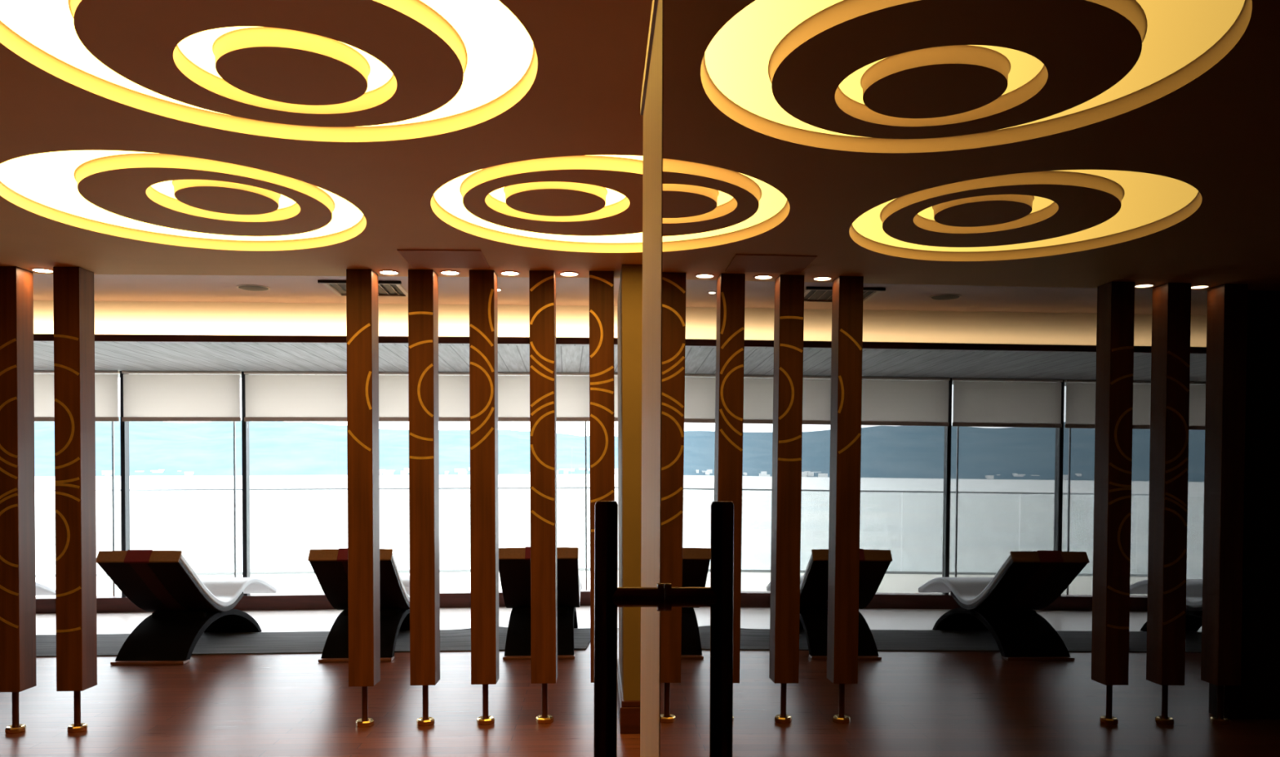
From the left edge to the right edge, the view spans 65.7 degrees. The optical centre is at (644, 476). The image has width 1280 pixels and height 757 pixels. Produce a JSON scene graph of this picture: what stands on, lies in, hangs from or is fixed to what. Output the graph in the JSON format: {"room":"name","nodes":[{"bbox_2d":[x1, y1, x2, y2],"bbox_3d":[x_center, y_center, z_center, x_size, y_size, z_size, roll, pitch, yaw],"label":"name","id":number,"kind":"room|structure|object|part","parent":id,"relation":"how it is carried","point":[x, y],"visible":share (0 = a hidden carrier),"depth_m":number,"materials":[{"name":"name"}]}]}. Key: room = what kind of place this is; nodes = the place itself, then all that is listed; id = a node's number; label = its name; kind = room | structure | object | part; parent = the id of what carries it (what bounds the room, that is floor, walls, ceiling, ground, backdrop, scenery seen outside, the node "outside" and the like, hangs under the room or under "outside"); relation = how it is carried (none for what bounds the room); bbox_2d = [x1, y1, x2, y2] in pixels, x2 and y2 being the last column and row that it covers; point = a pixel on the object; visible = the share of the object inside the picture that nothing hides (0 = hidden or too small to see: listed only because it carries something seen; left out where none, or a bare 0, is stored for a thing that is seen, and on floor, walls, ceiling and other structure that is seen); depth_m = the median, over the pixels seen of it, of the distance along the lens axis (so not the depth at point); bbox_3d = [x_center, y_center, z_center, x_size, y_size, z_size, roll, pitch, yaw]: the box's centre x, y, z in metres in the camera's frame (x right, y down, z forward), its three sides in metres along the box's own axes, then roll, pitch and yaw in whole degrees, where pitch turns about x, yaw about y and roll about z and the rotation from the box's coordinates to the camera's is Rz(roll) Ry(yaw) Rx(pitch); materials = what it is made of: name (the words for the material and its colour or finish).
{"room":"spa","nodes":[
{"label":"spa","id":0,"kind":"room"},
{"bbox_2d":[0,627,639,756],"bbox_3d":[-2.677,1.544,3.787,13.000,0.120,15.000,0,0,-3],"label":"floor","id":1,"kind":"structure","parent":0,"point":[295,704],"depth_m":6.15,"materials":[{"name":"brown wood"}]},
{"bbox_2d":[0,266,36,733],"bbox_3d":[-3.634,0.140,5.714,0.146,2.668,0.166,0,0,-2],"label":"wooden post","id":2,"kind":"object","parent":1,"relation":"on","point":[17,477],"visible":1,"depth_m":5.64,"materials":[{"name":"brown wood"}]},
{"bbox_3d":[-3.629,1.457,5.724,0.098,0.034,0.098,0,0,-24],"label":"foot plate","id":3,"kind":"part","parent":2,"relation":"part of","materials":[{"name":"gold metal"}]},
{"bbox_3d":[-3.629,1.340,5.723,0.035,0.228,0.035,0,0,-2],"label":"stem","id":4,"kind":"part","parent":2,"relation":"part of","materials":[{"name":"brown metal"}]},
{"bbox_2d":[53,266,97,733],"bbox_3d":[-3.288,0.138,5.733,0.146,2.668,0.166,0,0,-2],"label":"wooden post","id":5,"kind":"object","parent":1,"relation":"on","point":[73,301],"visible":1,"depth_m":5.66,"materials":[{"name":"brown wood"}]},
{"bbox_3d":[-3.284,1.338,5.742,0.035,0.228,0.035,0,0,-2],"label":"stem","id":6,"kind":"part","parent":5,"relation":"part of","materials":[{"name":"brown metal"}]},
{"bbox_3d":[-3.283,1.455,5.743,0.098,0.034,0.098,0,0,21],"label":"foot plate","id":7,"kind":"part","parent":5,"relation":"part of","materials":[{"name":"gold metal"}]},
{"bbox_2d":[35,626,590,657],"bbox_3d":[-4.858,1.438,8.576,8.900,0.039,1.114,0,0,-3],"label":"runner rug","id":8,"kind":"object","parent":1,"relation":"on","point":[451,640],"visible":0.46,"depth_m":8.61,"materials":[{"name":"grey carpet"}]},
{"bbox_2d":[35,581,55,595],"bbox_3d":[-5.896,1.032,8.448,0.636,0.940,2.020,0,0,0],"label":"lounger","id":9,"kind":"object","parent":8,"relation":"on","point":[41,588],"visible":0.11,"depth_m":9.29,"materials":[{"name":"white laminate"}]},
{"bbox_2d":[96,549,277,664],"bbox_3d":[-3.854,1.024,8.545,0.636,0.940,2.020,0,0,0],"label":"lounger","id":10,"kind":"object","parent":8,"relation":"on","point":[186,606],"visible":0.98,"depth_m":7.93,"materials":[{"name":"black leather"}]},
{"bbox_2d":[112,550,175,551],"bbox_3d":[-3.861,0.669,7.758,0.500,0.198,0.248,0,0,0],"label":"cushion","id":11,"kind":"object","parent":10,"relation":"on","point":[113,550],"depth_m":7.65,"materials":[{"name":"white fabric"}]},
{"bbox_3d":[-3.855,0.856,8.570,0.630,0.546,1.968,0,0,0],"label":"mattress","id":12,"kind":"part","parent":10,"relation":"part of","materials":[{"name":"white leather"}]},
{"bbox_2d":[307,547,409,662],"bbox_3d":[-2.303,1.017,8.630,0.636,0.940,2.020,0,0,-2],"label":"lounger","id":13,"kind":"object","parent":8,"relation":"on","point":[330,566],"visible":0.51,"depth_m":7.94,"materials":[{"name":"black laminate"}]},
{"bbox_3d":[-2.305,0.850,8.655,0.630,0.546,1.968,0,0,-2],"label":"mattress","id":14,"kind":"part","parent":13,"relation":"part of","materials":[{"name":"white leather"}]},
{"bbox_2d":[498,546,582,659],"bbox_3d":[-0.878,1.012,8.709,0.636,0.940,2.020,0,0,-3],"label":"lounger","id":15,"kind":"object","parent":8,"relation":"on","point":[514,563],"visible":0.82,"depth_m":8.01,"materials":[{"name":"black laminate"}]},
{"bbox_3d":[-0.880,0.844,8.733,0.630,0.546,1.968,0,0,-3],"label":"mattress","id":16,"kind":"part","parent":15,"relation":"part of","materials":[{"name":"white leather"}]},
{"bbox_2d":[35,589,590,613],"bbox_3d":[-3.013,1.356,10.821,13.000,0.160,0.161,0,0,-4],"label":"sill","id":17,"kind":"structure","parent":1,"relation":"on","point":[458,598],"depth_m":10.67,"materials":[{"name":"brown wood"}]},
{"bbox_2d":[346,268,380,727],"bbox_3d":[-1.650,0.131,5.830,0.146,2.668,0.166,0,0,-2],"label":"wooden post","id":18,"kind":"object","parent":1,"relation":"on","point":[362,285],"visible":1,"depth_m":5.75,"materials":[{"name":"brown wood"}]},
{"bbox_3d":[-1.645,1.331,5.839,0.035,0.228,0.035,0,0,-2],"label":"stem","id":19,"kind":"part","parent":18,"relation":"part of","materials":[{"name":"brown metal"}]},
{"bbox_3d":[-1.645,1.448,5.840,0.098,0.034,0.098,0,0,-24],"label":"foot plate","id":20,"kind":"part","parent":18,"relation":"part of","materials":[{"name":"gold metal"}]},
{"bbox_2d":[408,269,439,726],"bbox_3d":[-1.297,0.130,5.850,0.146,2.668,0.166,0,0,-2],"label":"wooden post","id":21,"kind":"object","parent":1,"relation":"on","point":[423,284],"visible":1,"depth_m":5.77,"materials":[{"name":"brown wood"}]},
{"bbox_3d":[-1.293,1.330,5.859,0.035,0.228,0.035,0,0,-2],"label":"stem","id":22,"kind":"part","parent":21,"relation":"part of","materials":[{"name":"brown metal"}]},
{"bbox_3d":[-1.293,1.447,5.860,0.098,0.034,0.098,0,0,-24],"label":"foot plate","id":23,"kind":"part","parent":21,"relation":"part of","materials":[{"name":"gold metal"}]},
{"bbox_2d":[469,270,499,725],"bbox_3d":[-0.946,0.129,5.870,0.146,2.668,0.166,0,0,-2],"label":"wooden post","id":24,"kind":"object","parent":1,"relation":"on","point":[483,315],"visible":1,"depth_m":5.79,"materials":[{"name":"brown wood"}]},
{"bbox_3d":[-0.942,1.328,5.879,0.035,0.228,0.035,0,0,-2],"label":"stem","id":25,"kind":"part","parent":24,"relation":"part of","materials":[{"name":"brown metal"}]},
{"bbox_3d":[-0.941,1.445,5.880,0.098,0.034,0.098,0,0,-24],"label":"foot plate","id":26,"kind":"part","parent":24,"relation":"part of","materials":[{"name":"gold metal"}]},
{"bbox_2d":[528,270,557,724],"bbox_3d":[-0.598,0.127,5.891,0.146,2.668,0.166,0,0,-2],"label":"wooden post","id":27,"kind":"object","parent":1,"relation":"on","point":[542,283],"visible":1,"depth_m":5.81,"materials":[{"name":"brown wood"}]},
{"bbox_3d":[-0.593,1.327,5.900,0.035,0.228,0.035,0,0,-2],"label":"stem","id":28,"kind":"part","parent":27,"relation":"part of","materials":[{"name":"brown metal"}]},
{"bbox_3d":[-0.593,1.444,5.901,0.098,0.034,0.098,0,0,-24],"label":"foot plate","id":29,"kind":"part","parent":27,"relation":"part of","materials":[{"name":"gold metal"}]},
{"bbox_2d":[589,271,614,682],"bbox_3d":[-0.249,0.126,5.911,0.146,2.668,0.166,0,0,-2],"label":"wooden post","id":30,"kind":"object","parent":1,"relation":"on","point":[602,393],"visible":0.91,"depth_m":5.83,"materials":[{"name":"brown wood"}]},
{"bbox_2d":[593,0,1279,756],"bbox_3d":[0.032,0.496,0.220,0.092,1.980,2.230,0,0,-3],"label":"door","id":31,"kind":"structure","parent":1,"relation":"on","point":[960,355],"depth_m":0.16,"materials":[{"name":"clear glass"}]},
{"bbox_3d":[0.021,-0.491,1.129,0.034,0.017,0.400,0,0,-3],"label":"rail","id":32,"kind":"part","parent":31,"relation":"part of","materials":[{"name":"brown metal"}]},
{"bbox_2d":[33,300,617,337],"bbox_3d":[-2.848,-1.329,8.579,13.000,0.360,0.045,0,0,-4],"label":"wall","id":33,"kind":"structure","parent":0,"point":[120,317],"depth_m":8.53,"materials":[{"name":"beige paint"}]},
{"bbox_2d":[33,341,617,377],"bbox_3d":[-2.952,-1.144,9.911,13.000,0.028,3.250,0,0,-4],"label":"ceiling","id":34,"kind":"structure","parent":0,"point":[119,356],"depth_m":9.32,"materials":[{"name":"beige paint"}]},
{"bbox_2d":[33,333,617,344],"bbox_3d":[-2.824,-1.147,8.276,13.000,0.056,0.035,0,0,-4],"label":"trim","id":35,"kind":"structure","parent":34,"relation":"attached to","point":[37,337],"depth_m":8.25,"materials":[{"name":"brown wood"}]},
{"bbox_2d":[0,0,652,305],"bbox_3d":[-2.693,-1.401,3.867,13.000,0.431,15.200,0,0,-3],"label":"ceiling","id":36,"kind":"structure","parent":0,"point":[584,97],"depth_m":3.70,"materials":[{"name":"paint"}]},
{"bbox_2d":[30,267,53,272],"bbox_3d":[-3.478,-1.193,5.733,0.120,0.006,0.120,0,0,-3],"label":"recessed light","id":37,"kind":"object","parent":36,"relation":"in","point":[37,269],"visible":0.91,"depth_m":5.71,"materials":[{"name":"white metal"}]},
{"bbox_2d":[0,150,366,250],"bbox_3d":[-2.015,-1.218,4.431,1.480,0.050,1.658,0,0,-3],"label":"ceiling lamp","id":38,"kind":"object","parent":36,"relation":"attached to","point":[171,199],"visible":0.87,"depth_m":4.34,"materials":[{"name":"beige paint"}]},
{"bbox_3d":[-1.906,-1.218,4.372,1.028,0.050,1.151,0,0,-3],"label":"ring panel","id":39,"kind":"part","parent":38,"relation":"part of","materials":[{"name":"paint"}]},
{"bbox_2d":[150,180,295,208],"bbox_3d":[-1.819,-1.242,4.309,0.592,0.001,0.663,0,0,-3],"label":"diffuser","id":40,"kind":"object","parent":38,"relation":"attached to","point":[166,188],"depth_m":4.33,"materials":[{"name":"yellow plastic"}]},
{"bbox_2d":[236,284,270,290],"bbox_3d":[-3.082,-1.485,7.822,0.250,0.015,0.250,0,0,-3],"label":"ceiling speaker","id":41,"kind":"object","parent":36,"relation":"attached to","point":[250,287],"visible":1,"depth_m":7.78,"materials":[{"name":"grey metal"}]},
{"bbox_2d":[238,285,268,290],"bbox_3d":[-3.082,-1.485,7.822,0.222,0.015,0.222,0,0,-3],"label":"grille","id":42,"kind":"object","parent":41,"relation":"attached to","point":[244,287],"depth_m":7.79,"materials":[{"name":"black metal"}]},
{"bbox_2d":[0,0,537,142],"bbox_3d":[-1.029,-1.210,2.769,1.454,0.050,1.512,0,0,-3],"label":"ceiling lamp","id":43,"kind":"object","parent":36,"relation":"attached to","point":[317,70],"visible":0.98,"depth_m":2.86,"materials":[{"name":"beige paint"}]},
{"bbox_3d":[-1.038,-1.210,2.839,1.048,0.050,1.090,0,0,-3],"label":"ring panel","id":44,"kind":"part","parent":43,"relation":"part of","materials":[{"name":"paint"}]},
{"bbox_2d":[177,26,393,92],"bbox_3d":[-1.048,-1.236,2.925,0.600,0.001,0.624,0,0,-3],"label":"diffuser","id":45,"kind":"object","parent":43,"relation":"attached to","point":[197,47],"depth_m":2.90,"materials":[{"name":"yellow plastic"}]},
{"bbox_2d":[317,280,408,297],"bbox_3d":[-2.192,-1.485,7.849,0.620,0.021,0.610,0,0,-4],"label":"ceiling vent","id":46,"kind":"object","parent":36,"relation":"in","point":[385,288],"visible":0.57,"depth_m":7.84,"materials":[{"name":"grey metal"}]},
{"bbox_2d":[378,269,399,274],"bbox_3d":[-1.501,-1.201,5.830,0.120,0.006,0.120,0,0,-3],"label":"recessed light","id":47,"kind":"object","parent":36,"relation":"in","point":[385,271],"visible":1,"depth_m":5.82,"materials":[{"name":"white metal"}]},
{"bbox_2d":[396,248,489,267],"bbox_3d":[-1.097,-1.200,5.471,0.440,0.006,0.450,0,0,-3],"label":"ceiling hatch","id":48,"kind":"object","parent":36,"relation":"attached to","point":[415,258],"visible":1,"depth_m":5.44,"materials":[{"name":"brown paint"}]},
{"bbox_2d":[440,270,460,275],"bbox_3d":[-1.145,-1.203,5.844,0.120,0.006,0.120,0,0,-3],"label":"recessed light","id":49,"kind":"object","parent":36,"relation":"in","point":[443,272],"visible":1,"depth_m":5.83,"materials":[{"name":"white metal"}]},
{"bbox_2d":[499,270,519,275],"bbox_3d":[-0.794,-1.204,5.866,0.120,0.006,0.120,0,0,-3],"label":"recessed light","id":50,"kind":"object","parent":36,"relation":"in","point":[507,272],"visible":1,"depth_m":5.86,"materials":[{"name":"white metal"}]},
{"bbox_2d":[431,155,643,253],"bbox_3d":[-0.147,-1.225,4.510,1.612,0.050,1.660,0,0,-3],"label":"ceiling lamp","id":51,"kind":"object","parent":36,"relation":"attached to","point":[582,203],"visible":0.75,"depth_m":4.41,"materials":[{"name":"beige paint"}]},
{"bbox_2d":[488,186,626,205],"bbox_3d":[-0.378,-1.248,4.341,0.614,0.001,0.632,0,0,-3],"label":"diffuser","id":52,"kind":"object","parent":51,"relation":"attached to","point":[612,197],"depth_m":4.41,"materials":[{"name":"yellow plastic"}]},
{"bbox_2d":[559,271,579,275],"bbox_3d":[-0.446,-1.206,5.892,0.120,0.006,0.120,0,0,-3],"label":"recessed light","id":53,"kind":"object","parent":36,"relation":"in","point":[565,273],"visible":1,"depth_m":5.89,"materials":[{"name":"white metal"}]},
{"bbox_2d":[35,605,618,635],"bbox_3d":[-2.945,1.439,9.964,13.000,0.004,1.560,0,0,-4],"label":"floor","id":54,"kind":"structure","parent":0,"point":[451,618],"depth_m":9.96,"materials":[{"name":"beige tile"}]},
{"bbox_2d":[35,569,618,596],"bbox_3d":[-3.211,1.579,13.355,13.000,0.120,4.880,0,0,-4],"label":"floor","id":55,"kind":"structure","parent":0,"point":[449,581],"depth_m":14.23,"materials":[{"name":"beige"}]},
{"bbox_2d":[35,486,618,577],"bbox_3d":[-4.556,0.844,15.491,17.084,1.330,0.046,0,0,-4],"label":"glass balustrade","id":56,"kind":"object","parent":55,"relation":"on","point":[403,488],"visible":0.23,"depth_m":15.38,"materials":[{"name":"clear glass"}]},
{"bbox_3d":[-3.392,0.186,15.578,13.000,0.025,0.040,0,0,-4],"label":"rail","id":57,"kind":"part","parent":56,"relation":"part of","materials":[{"name":"grey metal"}]},
{"bbox_3d":[-3.387,1.484,15.588,13.000,0.040,0.040,0,0,-4],"label":"rail","id":58,"kind":"part","parent":56,"relation":"part of","materials":[{"name":"grey metal"}]},
{"bbox_2d":[617,264,642,700],"bbox_3d":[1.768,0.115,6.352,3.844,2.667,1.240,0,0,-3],"label":"column","id":59,"kind":"structure","parent":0,"point":[629,301],"depth_m":5.64,"materials":[{"name":"beige paint"}]},
{"bbox_2d":[617,658,640,733],"bbox_3d":[1.758,1.356,6.358,3.854,0.184,1.285,0,0,-3],"label":"baseboard","id":60,"kind":"structure","parent":59,"relation":"attached to","point":[628,711],"depth_m":5.63,"materials":[{"name":"brown wood"}]},
{"label":"outside","id":61,"kind":"structure","parent":0,"visible":0},
{"bbox_2d":[34,416,617,475],"bbox_3d":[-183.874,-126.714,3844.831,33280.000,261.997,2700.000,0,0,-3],"label":"hills","id":62,"kind":"structure","parent":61,"point":[276,447],"depth_m":2866.64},
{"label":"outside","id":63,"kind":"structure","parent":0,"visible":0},
{"bbox_2d":[35,474,618,573],"bbox_3d":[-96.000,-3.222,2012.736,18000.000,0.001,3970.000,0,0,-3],"label":"sea","id":64,"kind":"structure","parent":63,"point":[285,525],"depth_m":221.35,"materials":[{"name":"liquid"}]},
{"bbox_2d":[102,467,617,475],"bbox_3d":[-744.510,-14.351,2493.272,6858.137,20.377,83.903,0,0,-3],"label":"town","id":65,"kind":"object","parent":64,"relation":"on","point":[460,471],"visible":0.23,"depth_m":2483.30,"materials":[{"name":"grey"}]},
{"bbox_3d":[-3.053,-1.427,11.181,13.000,0.520,0.700,0,0,-4],"label":"wall header","id":66,"kind":"structure","parent":0,"visible":0},
{"bbox_2d":[33,369,119,421],"bbox_3d":[-6.170,-0.852,10.448,1.215,0.538,0.034,0,0,-4],"label":"roller blind","id":67,"kind":"object","parent":66,"relation":"attached to","point":[106,385],"visible":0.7,"depth_m":10.47,"materials":[{"name":"fabric"}]},
{"bbox_3d":[-6.169,-0.605,10.447,1.215,0.044,0.024,0,0,-4],"label":"rail","id":68,"kind":"part","parent":67,"relation":"part of","materials":[{"name":"beige metal"}]},
{"bbox_2d":[111,370,241,597],"bbox_3d":[-5.091,0.194,10.795,1.523,2.700,0.430,0,0,-4],"label":"window","id":69,"kind":"structure","parent":66,"relation":"in","point":[124,425],"depth_m":10.57,"materials":[{"name":"black metal"}]},
{"bbox_3d":[-5.857,0.195,10.941,0.018,2.700,0.020,0,0,-4],"label":"post","id":70,"kind":"part","parent":69,"relation":"part of","materials":[{"name":"grey metal"}]},
{"bbox_2d":[121,370,240,421],"bbox_3d":[-4.919,-0.857,10.546,1.215,0.538,0.034,0,0,-4],"label":"roller blind","id":71,"kind":"object","parent":69,"relation":"attached to","point":[148,395],"visible":1,"depth_m":10.54,"materials":[{"name":"fabric"}]},
{"bbox_3d":[-4.918,-0.610,10.546,1.215,0.044,0.024,0,0,-4],"label":"rail","id":72,"kind":"part","parent":71,"relation":"part of","materials":[{"name":"beige metal"}]},
{"bbox_2d":[233,371,341,595],"bbox_3d":[-3.817,0.188,10.896,1.477,2.700,0.430,0,0,-4],"label":"window","id":73,"kind":"structure","parent":66,"relation":"in","point":[245,424],"depth_m":10.65,"materials":[{"name":"black metal"}]},
{"bbox_3d":[-4.560,0.190,11.043,0.018,2.700,0.020,0,0,-5],"label":"post","id":74,"kind":"part","parent":73,"relation":"part of","materials":[{"name":"grey metal"}]},
{"bbox_2d":[244,370,346,421],"bbox_3d":[-3.668,-0.863,10.644,1.215,0.538,0.032,0,0,-5],"label":"roller blind","id":75,"kind":"object","parent":73,"relation":"attached to","point":[268,397],"visible":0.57,"depth_m":10.63,"materials":[{"name":"fabric"}]},
{"bbox_3d":[-3.667,-0.616,10.644,1.215,0.044,0.024,0,0,-4],"label":"rail","id":76,"kind":"part","parent":75,"relation":"part of","materials":[{"name":"beige metal"}]},
{"bbox_2d":[378,371,470,421],"bbox_3d":[-2.417,-0.868,10.743,1.215,0.538,0.032,0,0,-5],"label":"roller blind","id":77,"kind":"object","parent":66,"relation":"attached to","point":[393,388],"visible":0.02,"depth_m":10.73,"materials":[{"name":"fabric"}]},
{"bbox_3d":[-2.416,-0.621,10.742,1.215,0.044,0.024,0,0,-4],"label":"rail","id":78,"kind":"part","parent":77,"relation":"part of","materials":[{"name":"beige metal"}]},
{"bbox_2d":[497,372,589,421],"bbox_3d":[-1.166,-0.874,10.841,1.215,0.538,0.032,0,0,-5],"label":"roller blind","id":79,"kind":"object","parent":66,"relation":"attached to","point":[572,388],"visible":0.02,"depth_m":10.84,"materials":[{"name":"fabric"}]},
{"bbox_3d":[-1.165,-0.626,10.841,1.215,0.044,0.024,0,0,-4],"label":"rail","id":80,"kind":"part","parent":79,"relation":"part of","materials":[{"name":"beige metal"}]},
{"bbox_2d":[584,421,586,589],"bbox_3d":[0.006,0.172,11.196,1.337,2.700,0.430,0,0,-4],"label":"window","id":81,"kind":"structure","parent":66,"relation":"in","point":[584,421],"depth_m":11.34,"materials":[{"name":"black metal"}]},
{"bbox_2d":[613,372,617,421],"bbox_3d":[0.085,-0.879,10.940,1.215,0.538,0.032,0,0,-5],"label":"roller blind","id":82,"kind":"object","parent":66,"relation":"attached to","point":[615,374],"visible":0.02,"depth_m":10.90,"materials":[{"name":"fabric"}]}
]}

